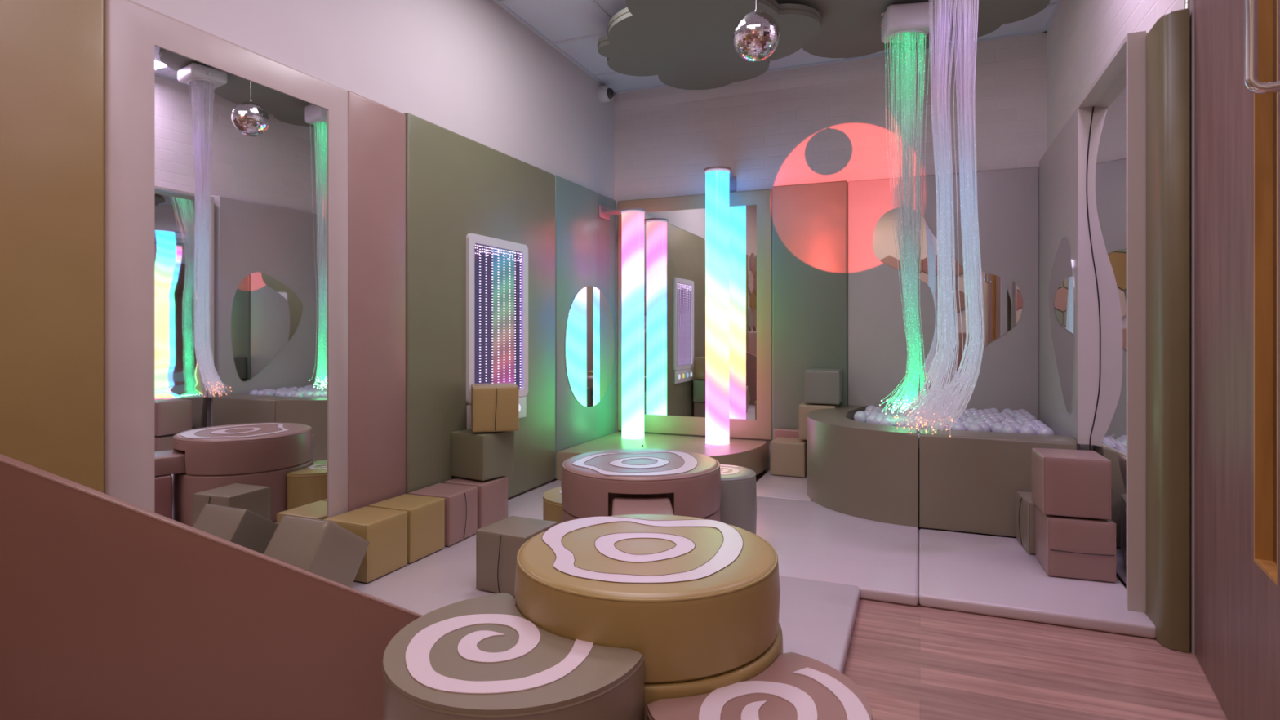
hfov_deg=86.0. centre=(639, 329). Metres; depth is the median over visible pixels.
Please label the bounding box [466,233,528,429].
light panel
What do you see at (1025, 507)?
cube
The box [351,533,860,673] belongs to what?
floor mat
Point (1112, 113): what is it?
mirror
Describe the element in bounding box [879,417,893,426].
ball
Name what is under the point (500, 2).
trim
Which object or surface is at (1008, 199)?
pad
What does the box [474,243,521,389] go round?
mirror
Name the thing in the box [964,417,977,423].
ball
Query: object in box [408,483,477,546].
cube
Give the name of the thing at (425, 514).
cube
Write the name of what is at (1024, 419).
ball
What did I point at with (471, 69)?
wall
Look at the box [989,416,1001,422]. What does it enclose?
ball
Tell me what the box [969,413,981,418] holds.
ball
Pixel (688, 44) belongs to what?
cloud
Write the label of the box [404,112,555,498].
pad
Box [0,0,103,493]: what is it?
pad
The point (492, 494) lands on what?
cube
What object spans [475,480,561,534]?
floor mat
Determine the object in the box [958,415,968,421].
ball
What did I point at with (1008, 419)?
ball
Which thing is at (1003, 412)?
ball
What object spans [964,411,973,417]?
ball
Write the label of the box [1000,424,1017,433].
ball
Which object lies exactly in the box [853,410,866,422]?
ball
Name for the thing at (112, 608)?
wall
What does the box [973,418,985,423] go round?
ball
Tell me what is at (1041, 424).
ball
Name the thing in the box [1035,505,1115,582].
cube
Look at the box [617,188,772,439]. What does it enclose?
framed mirror
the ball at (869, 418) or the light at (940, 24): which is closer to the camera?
the light at (940, 24)
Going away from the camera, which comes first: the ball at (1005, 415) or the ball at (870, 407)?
the ball at (1005, 415)
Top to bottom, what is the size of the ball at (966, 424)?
0.077 m
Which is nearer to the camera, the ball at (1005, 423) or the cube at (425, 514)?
the cube at (425, 514)
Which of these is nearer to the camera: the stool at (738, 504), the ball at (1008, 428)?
the stool at (738, 504)
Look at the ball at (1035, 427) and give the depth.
3.43 m
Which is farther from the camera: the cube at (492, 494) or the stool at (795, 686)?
the cube at (492, 494)
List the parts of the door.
pull handle, vision glass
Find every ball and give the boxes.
[732,0,779,62]
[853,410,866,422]
[863,409,871,416]
[865,404,875,410]
[866,413,877,423]
[868,411,878,415]
[871,408,881,413]
[872,415,884,424]
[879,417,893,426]
[883,414,892,417]
[889,416,899,426]
[894,417,909,426]
[910,418,924,433]
[933,422,950,429]
[950,422,966,430]
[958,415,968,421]
[960,421,971,428]
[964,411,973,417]
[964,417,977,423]
[966,422,983,431]
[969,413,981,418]
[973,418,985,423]
[977,414,990,418]
[977,422,991,431]
[982,417,994,422]
[985,420,995,431]
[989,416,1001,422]
[990,408,999,413]
[991,422,1004,432]
[995,415,1005,422]
[1000,411,1009,414]
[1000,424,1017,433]
[1001,408,1013,412]
[1001,421,1012,425]
[1002,417,1015,422]
[1003,414,1013,417]
[1006,410,1015,416]
[1008,420,1020,424]
[1011,423,1022,433]
[1013,412,1024,418]
[1015,414,1029,419]
[1015,418,1026,425]
[1018,425,1035,434]
[1021,417,1031,421]
[1022,421,1035,426]
[1024,413,1036,420]
[1028,424,1039,431]
[1031,419,1043,423]
[1035,422,1048,426]
[1035,426,1053,435]
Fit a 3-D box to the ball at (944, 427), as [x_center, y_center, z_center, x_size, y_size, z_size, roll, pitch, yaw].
[1.562,0.513,3.551,0.076,0.077,0.077,0,0,-30]
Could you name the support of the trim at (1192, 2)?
attached to the wall at (1082, 36)
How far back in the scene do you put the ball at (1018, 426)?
3.46 m
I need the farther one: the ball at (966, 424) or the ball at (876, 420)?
the ball at (876, 420)
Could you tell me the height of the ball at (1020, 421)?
0.077 m
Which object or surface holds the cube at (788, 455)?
on the floor mat at (769, 485)
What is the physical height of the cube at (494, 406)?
0.221 m
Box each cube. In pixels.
[263,515,369,587]
[324,506,407,582]
[368,493,444,563]
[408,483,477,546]
[444,475,507,528]
[450,428,514,480]
[471,382,518,432]
[475,515,558,596]
[770,436,806,477]
[799,402,839,439]
[804,368,842,404]
[1016,491,1035,554]
[1031,448,1111,519]
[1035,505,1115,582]
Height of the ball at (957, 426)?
0.077 m
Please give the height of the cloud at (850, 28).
0.088 m
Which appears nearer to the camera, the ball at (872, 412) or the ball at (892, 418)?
the ball at (892, 418)
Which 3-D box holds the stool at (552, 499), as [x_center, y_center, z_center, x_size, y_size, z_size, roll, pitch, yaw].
[-0.276,0.836,3.054,0.374,0.237,0.264,0,0,-43]
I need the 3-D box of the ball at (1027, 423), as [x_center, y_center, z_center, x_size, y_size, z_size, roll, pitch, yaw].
[2.033,0.513,3.576,0.076,0.077,0.076,0,0,14]
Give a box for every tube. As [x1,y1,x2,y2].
[598,204,645,439]
[703,165,736,444]
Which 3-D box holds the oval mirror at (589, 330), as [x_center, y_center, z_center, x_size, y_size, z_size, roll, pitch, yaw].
[-0.343,0.115,4.844,0.004,0.850,0.770,0,0,22]
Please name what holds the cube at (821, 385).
on the cube at (804, 408)
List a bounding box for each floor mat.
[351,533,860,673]
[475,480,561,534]
[755,469,813,501]
[755,496,918,605]
[919,528,1155,638]
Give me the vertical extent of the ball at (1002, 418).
0.077 m
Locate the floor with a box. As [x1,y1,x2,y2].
[755,471,1228,719]
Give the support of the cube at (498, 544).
on the floor mat at (816, 618)
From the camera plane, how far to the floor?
2.01 m
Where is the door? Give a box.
[1185,0,1279,719]
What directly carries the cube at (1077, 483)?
on the cube at (1068, 547)
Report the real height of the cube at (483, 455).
0.221 m
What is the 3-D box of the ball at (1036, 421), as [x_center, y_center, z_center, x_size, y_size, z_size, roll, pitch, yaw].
[2.095,0.513,3.624,0.076,0.077,0.077,0,0,22]
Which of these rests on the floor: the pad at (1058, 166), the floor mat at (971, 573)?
the floor mat at (971, 573)
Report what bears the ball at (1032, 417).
on the ball
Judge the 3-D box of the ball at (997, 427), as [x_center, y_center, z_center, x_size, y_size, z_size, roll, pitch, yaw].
[1.839,0.513,3.510,0.076,0.077,0.076,0,0,-41]
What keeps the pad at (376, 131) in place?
attached to the wall at (471, 69)
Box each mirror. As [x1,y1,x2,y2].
[103,0,347,554]
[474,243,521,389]
[564,285,613,406]
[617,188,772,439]
[872,207,1022,398]
[1048,235,1074,414]
[1077,31,1147,613]
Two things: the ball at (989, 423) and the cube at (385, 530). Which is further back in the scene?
the ball at (989, 423)
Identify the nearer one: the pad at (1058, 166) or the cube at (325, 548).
the cube at (325, 548)
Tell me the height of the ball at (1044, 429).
0.076 m
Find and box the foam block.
[773,428,799,439]
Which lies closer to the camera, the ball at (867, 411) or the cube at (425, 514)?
the cube at (425, 514)
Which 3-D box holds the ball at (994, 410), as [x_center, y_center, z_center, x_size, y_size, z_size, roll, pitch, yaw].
[2.154,0.513,4.180,0.076,0.077,0.076,0,0,16]
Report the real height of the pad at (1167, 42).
1.998 m
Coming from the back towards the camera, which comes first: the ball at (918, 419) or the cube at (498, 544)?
the ball at (918, 419)
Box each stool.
[382,592,644,719]
[514,514,782,719]
[542,486,562,523]
[560,448,721,522]
[645,651,872,719]
[720,464,756,534]
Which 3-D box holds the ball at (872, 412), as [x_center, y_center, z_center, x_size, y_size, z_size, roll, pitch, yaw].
[1.366,0.513,3.994,0.077,0.076,0.076,0,0,8]
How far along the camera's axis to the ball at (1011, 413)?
4.00 m
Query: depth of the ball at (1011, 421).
3.59 m
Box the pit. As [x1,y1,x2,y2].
[806,404,1079,537]
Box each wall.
[0,453,422,719]
[131,0,613,500]
[613,32,1046,471]
[1046,0,1185,150]
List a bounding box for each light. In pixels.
[879,2,933,415]
[893,0,984,436]
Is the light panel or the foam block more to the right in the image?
the foam block
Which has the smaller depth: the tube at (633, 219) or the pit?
the pit
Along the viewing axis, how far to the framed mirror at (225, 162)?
2.27 m
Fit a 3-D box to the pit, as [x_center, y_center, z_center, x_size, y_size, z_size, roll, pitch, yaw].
[1.602,0.728,3.865,1.291,0.452,1.197,0,0,22]
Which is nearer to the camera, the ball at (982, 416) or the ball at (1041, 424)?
the ball at (1041, 424)
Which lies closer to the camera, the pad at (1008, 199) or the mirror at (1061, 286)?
the mirror at (1061, 286)
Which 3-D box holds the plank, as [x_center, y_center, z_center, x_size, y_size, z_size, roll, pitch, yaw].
[0.011,0.647,2.240,0.206,0.090,0.510,0,0,-2]
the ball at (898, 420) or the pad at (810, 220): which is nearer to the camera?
the ball at (898, 420)
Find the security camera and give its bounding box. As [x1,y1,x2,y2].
[597,85,614,102]
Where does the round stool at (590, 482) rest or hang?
on the floor mat at (816, 618)
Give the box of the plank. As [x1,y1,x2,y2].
[612,496,674,515]
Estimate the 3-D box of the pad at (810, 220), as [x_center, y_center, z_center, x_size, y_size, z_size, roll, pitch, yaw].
[1.165,-0.025,4.719,0.505,1.960,0.050,0,0,22]
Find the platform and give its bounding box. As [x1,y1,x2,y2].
[556,431,768,479]
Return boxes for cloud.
[597,0,822,89]
[775,0,1049,57]
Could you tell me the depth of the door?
1.66 m
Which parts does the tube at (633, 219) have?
bracket plate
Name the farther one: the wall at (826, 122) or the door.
the wall at (826, 122)
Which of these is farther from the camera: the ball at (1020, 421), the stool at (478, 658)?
the ball at (1020, 421)
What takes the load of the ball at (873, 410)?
on the ball
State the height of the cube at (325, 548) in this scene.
0.301 m
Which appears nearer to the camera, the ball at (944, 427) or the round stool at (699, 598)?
the round stool at (699, 598)
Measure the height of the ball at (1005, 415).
0.077 m
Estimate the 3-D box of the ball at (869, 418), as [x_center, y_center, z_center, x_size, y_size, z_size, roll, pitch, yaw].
[1.315,0.513,3.869,0.076,0.077,0.076,0,0,-33]
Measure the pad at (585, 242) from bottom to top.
1.947 m
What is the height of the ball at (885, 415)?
0.077 m
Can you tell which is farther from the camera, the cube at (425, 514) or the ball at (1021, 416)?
the ball at (1021, 416)
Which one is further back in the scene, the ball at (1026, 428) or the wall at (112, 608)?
the ball at (1026, 428)
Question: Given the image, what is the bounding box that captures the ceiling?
[503,0,1057,91]
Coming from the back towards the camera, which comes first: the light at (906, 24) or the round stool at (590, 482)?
the light at (906, 24)
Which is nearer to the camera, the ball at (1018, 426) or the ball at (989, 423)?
the ball at (1018, 426)
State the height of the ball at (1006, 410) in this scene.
0.077 m
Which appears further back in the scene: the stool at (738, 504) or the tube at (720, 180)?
the tube at (720, 180)
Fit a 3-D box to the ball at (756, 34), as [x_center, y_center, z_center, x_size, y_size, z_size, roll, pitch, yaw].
[0.493,-1.403,2.915,0.198,0.513,0.198,0,0,40]
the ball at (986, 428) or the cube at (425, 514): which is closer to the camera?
the cube at (425, 514)
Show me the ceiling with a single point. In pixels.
(557, 20)
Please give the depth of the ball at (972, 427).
3.47 m
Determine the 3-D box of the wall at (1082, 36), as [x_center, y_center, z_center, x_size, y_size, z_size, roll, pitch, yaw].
[2.212,-0.417,3.145,0.280,2.834,2.175,0,0,22]
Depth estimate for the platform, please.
4.55 m
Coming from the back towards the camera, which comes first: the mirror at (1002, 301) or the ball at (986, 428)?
the mirror at (1002, 301)
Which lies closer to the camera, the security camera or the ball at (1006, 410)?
the ball at (1006, 410)
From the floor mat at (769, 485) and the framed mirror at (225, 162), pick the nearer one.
the framed mirror at (225, 162)
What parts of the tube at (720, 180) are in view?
bracket plate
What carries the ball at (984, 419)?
on the ball
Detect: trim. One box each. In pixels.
[492,0,1062,93]
[1189,0,1194,653]
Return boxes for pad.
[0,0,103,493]
[346,90,405,511]
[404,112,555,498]
[555,174,615,479]
[772,180,847,439]
[847,166,1039,420]
[1039,107,1089,450]
[1146,8,1189,652]
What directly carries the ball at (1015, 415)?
on the ball
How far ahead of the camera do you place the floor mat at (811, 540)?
3.00 m
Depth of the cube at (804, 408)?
4.48 m

